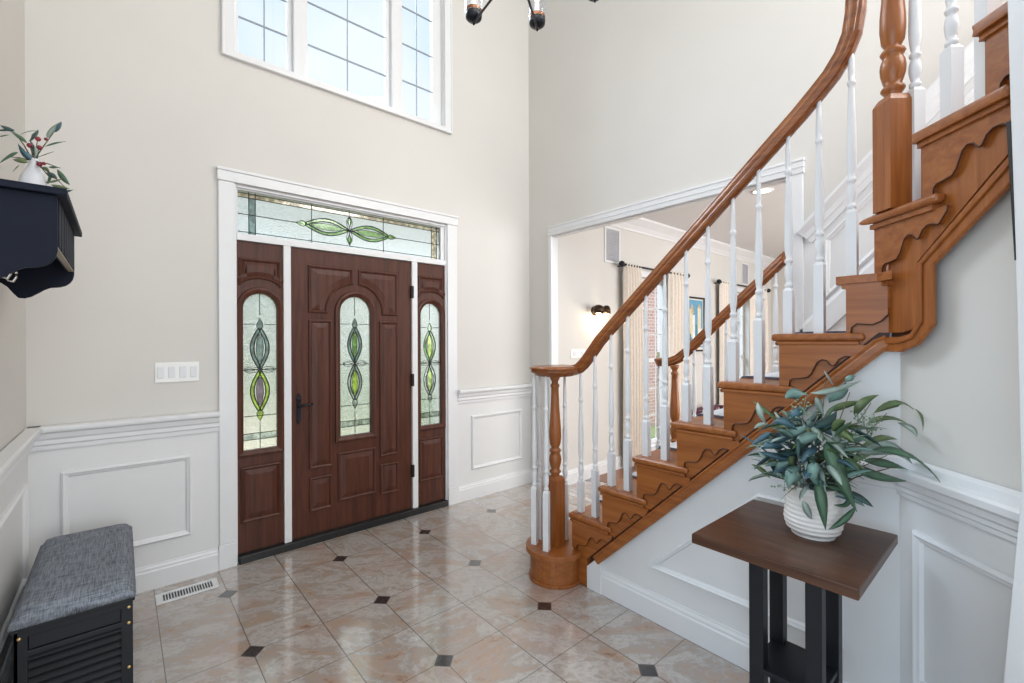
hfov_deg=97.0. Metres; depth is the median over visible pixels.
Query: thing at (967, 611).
wainscot
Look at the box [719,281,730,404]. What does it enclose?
curtain
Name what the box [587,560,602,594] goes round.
plinth
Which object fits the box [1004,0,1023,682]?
door frame
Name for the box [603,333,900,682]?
wall
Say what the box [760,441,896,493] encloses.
chair rail
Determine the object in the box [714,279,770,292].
curtain rod
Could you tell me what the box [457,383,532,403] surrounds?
chair rail
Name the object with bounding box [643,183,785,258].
ceiling
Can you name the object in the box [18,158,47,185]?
bud vase
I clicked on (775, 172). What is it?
door frame
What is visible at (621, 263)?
curtain rod
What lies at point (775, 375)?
mat
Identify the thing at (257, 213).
window
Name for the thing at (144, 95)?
wall
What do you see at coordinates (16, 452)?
chair rail
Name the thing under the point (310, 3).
grille
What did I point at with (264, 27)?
grille
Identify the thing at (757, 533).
side table
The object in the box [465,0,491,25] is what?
chandelier
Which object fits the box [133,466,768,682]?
floor
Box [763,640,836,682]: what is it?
shelf
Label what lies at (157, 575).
baseboard
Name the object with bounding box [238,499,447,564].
threshold
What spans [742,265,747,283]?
grille
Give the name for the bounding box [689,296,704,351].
framed picture
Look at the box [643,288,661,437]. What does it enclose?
grille
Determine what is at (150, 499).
wainscot
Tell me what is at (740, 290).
window
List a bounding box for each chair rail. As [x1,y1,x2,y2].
[0,426,41,488]
[24,410,219,451]
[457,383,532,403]
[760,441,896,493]
[795,40,973,242]
[889,456,1021,542]
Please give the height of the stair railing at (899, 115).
3.489 m
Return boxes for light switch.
[155,362,198,382]
[570,349,584,357]
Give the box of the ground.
[651,352,659,438]
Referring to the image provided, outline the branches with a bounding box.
[0,122,71,191]
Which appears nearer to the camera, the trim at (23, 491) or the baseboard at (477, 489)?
the trim at (23, 491)
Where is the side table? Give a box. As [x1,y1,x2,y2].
[692,499,897,682]
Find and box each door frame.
[547,157,804,474]
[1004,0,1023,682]
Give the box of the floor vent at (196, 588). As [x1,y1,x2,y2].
[155,578,219,605]
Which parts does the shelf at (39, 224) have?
panel, panel, shelf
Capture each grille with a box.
[238,0,286,60]
[308,0,385,90]
[402,0,431,115]
[606,230,618,261]
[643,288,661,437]
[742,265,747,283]
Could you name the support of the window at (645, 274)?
in the wall at (585, 281)
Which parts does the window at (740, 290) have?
sash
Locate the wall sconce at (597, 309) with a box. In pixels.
[591,305,610,315]
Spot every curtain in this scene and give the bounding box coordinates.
[622,263,643,466]
[668,271,689,442]
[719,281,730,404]
[749,288,768,374]
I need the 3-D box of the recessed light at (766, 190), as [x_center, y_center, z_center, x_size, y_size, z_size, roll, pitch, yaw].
[2.310,-1.387,4.181,0.189,0.006,0.189,0,0,-41]
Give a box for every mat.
[658,442,676,450]
[696,408,723,417]
[740,372,778,379]
[795,331,845,333]
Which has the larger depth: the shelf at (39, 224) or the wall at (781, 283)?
the wall at (781, 283)
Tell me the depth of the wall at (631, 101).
3.34 m
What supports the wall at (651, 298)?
on the ground
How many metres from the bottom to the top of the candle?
0.077 m
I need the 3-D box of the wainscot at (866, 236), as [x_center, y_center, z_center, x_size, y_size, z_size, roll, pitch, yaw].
[2.233,-0.697,2.132,0.006,2.975,1.505,0,0,-41]
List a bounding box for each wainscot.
[0,456,27,671]
[28,431,218,573]
[458,396,530,485]
[804,77,973,330]
[900,495,1016,682]
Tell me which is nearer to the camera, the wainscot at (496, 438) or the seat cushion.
the seat cushion
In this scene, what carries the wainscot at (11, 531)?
attached to the wall at (12, 12)
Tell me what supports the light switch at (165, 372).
attached to the wall at (144, 95)
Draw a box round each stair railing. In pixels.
[529,0,1001,551]
[654,251,785,449]
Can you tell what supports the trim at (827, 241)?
attached to the wall at (631, 101)
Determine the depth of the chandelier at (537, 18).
2.25 m
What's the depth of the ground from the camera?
8.39 m
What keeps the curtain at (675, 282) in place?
hanging from the curtain rod at (621, 263)
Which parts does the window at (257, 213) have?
border glass, eye glass, ribbon glass, ribbon glass, ribbon glass, eye glass, ribbon glass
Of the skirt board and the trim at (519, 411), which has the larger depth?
the trim at (519, 411)
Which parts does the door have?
handle plate, raised panel, eye glass, pane, glass frame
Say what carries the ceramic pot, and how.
on the side table
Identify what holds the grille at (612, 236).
attached to the wall speaker at (611, 235)
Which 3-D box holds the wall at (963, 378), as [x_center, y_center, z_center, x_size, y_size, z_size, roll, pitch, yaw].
[1.337,0.144,1.002,0.050,2.500,1.100,0,0,2]
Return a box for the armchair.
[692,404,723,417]
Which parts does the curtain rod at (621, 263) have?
rod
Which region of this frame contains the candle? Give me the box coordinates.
[535,2,539,9]
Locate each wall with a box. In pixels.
[0,0,25,451]
[25,0,529,563]
[528,0,1007,501]
[558,226,770,471]
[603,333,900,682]
[643,287,656,425]
[771,266,785,372]
[900,189,1021,491]
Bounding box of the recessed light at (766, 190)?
[751,187,773,194]
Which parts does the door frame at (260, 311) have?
ribbon glass, pane, eye glass, glass frame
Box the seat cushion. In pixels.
[8,524,135,632]
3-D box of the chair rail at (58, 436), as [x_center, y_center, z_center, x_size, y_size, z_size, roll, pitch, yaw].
[-2.102,0.489,2.511,0.816,0.124,0.055,0,0,-41]
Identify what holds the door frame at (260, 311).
in the wall at (144, 95)
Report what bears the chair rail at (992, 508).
attached to the wall at (963, 378)
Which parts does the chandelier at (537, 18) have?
arm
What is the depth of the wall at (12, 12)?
1.99 m
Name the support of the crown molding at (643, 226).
attached to the wall at (585, 281)
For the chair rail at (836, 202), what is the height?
1.612 m
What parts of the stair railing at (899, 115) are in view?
newel post, handrail, newel post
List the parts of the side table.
leg, leg, leg, leg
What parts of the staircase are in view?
cove moulding, cove moulding, cove moulding, cove moulding, cove moulding, string moulding, cove moulding, cove moulding, cove moulding, cove moulding, string moulding, cove moulding, cove moulding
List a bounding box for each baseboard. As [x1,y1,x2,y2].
[0,639,12,682]
[135,548,218,593]
[459,468,531,502]
[559,455,623,484]
[601,569,846,682]
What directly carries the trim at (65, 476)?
attached to the wall at (144, 95)
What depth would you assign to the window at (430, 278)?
3.81 m
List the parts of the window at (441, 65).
sash, sash, sash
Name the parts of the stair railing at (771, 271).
newel post, handrail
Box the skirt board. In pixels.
[801,258,873,331]
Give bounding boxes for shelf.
[0,178,81,298]
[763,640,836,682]
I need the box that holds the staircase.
[526,1,1010,589]
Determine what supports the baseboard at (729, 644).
attached to the wall at (871, 650)
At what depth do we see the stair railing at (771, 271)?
2.96 m
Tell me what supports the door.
attached to the door frame at (260, 311)
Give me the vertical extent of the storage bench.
0.480 m
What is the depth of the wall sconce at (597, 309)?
4.61 m
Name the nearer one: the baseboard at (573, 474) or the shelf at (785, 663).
the shelf at (785, 663)
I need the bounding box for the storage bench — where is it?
[8,524,135,682]
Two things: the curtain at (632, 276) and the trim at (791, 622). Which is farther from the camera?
the curtain at (632, 276)
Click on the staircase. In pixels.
(965, 164)
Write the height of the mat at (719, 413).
0.060 m
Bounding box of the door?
[291,247,414,539]
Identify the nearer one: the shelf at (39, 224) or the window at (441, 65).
the shelf at (39, 224)
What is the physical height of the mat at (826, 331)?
0.060 m
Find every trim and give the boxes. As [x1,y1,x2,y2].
[0,483,28,653]
[61,455,191,546]
[471,409,521,469]
[648,493,843,648]
[824,87,973,298]
[912,530,1012,682]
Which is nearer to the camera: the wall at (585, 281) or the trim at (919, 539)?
the trim at (919, 539)
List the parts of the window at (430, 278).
pane, glass frame, ribbon glass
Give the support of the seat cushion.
on the storage bench
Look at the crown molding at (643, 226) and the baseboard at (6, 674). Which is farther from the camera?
the crown molding at (643, 226)
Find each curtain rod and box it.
[618,261,689,277]
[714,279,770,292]
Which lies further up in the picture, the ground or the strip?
the strip
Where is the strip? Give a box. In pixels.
[1006,122,1015,259]
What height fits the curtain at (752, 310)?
2.218 m
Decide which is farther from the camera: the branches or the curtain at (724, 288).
the curtain at (724, 288)
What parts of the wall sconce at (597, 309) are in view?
lamp shade, lamp shade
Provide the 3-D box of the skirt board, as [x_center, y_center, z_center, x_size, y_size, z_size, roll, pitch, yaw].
[2.229,-0.805,2.119,0.016,1.619,1.591,0,0,-41]
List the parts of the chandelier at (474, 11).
arm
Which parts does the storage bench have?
lid, frame, louver panel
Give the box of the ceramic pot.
[783,478,843,540]
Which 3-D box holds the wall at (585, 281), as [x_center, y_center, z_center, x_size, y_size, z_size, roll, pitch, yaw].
[2.438,0.000,6.166,5.451,2.780,0.150,0,0,-41]
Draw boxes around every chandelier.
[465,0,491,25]
[527,0,545,30]
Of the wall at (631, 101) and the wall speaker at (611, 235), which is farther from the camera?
the wall speaker at (611, 235)
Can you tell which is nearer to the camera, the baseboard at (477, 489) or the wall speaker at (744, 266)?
the baseboard at (477, 489)
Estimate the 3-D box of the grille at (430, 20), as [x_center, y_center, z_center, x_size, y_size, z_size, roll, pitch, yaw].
[-0.787,-2.598,3.762,0.282,1.478,0.006,0,0,-41]
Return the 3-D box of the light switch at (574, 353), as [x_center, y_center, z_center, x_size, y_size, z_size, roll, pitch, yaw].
[0.650,0.119,4.516,0.211,0.082,0.011,0,0,-41]
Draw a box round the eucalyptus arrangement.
[739,371,940,529]
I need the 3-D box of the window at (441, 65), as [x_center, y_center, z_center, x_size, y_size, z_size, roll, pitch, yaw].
[-1.204,-2.624,3.408,1.691,1.682,0.160,0,0,-41]
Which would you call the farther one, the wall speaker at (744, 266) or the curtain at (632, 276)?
the wall speaker at (744, 266)
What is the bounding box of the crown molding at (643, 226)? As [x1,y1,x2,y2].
[609,217,774,266]
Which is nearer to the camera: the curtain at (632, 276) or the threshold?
the threshold
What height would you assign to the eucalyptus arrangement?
0.488 m
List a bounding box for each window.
[221,0,452,134]
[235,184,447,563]
[236,188,443,259]
[417,263,445,505]
[641,271,667,450]
[737,287,749,376]

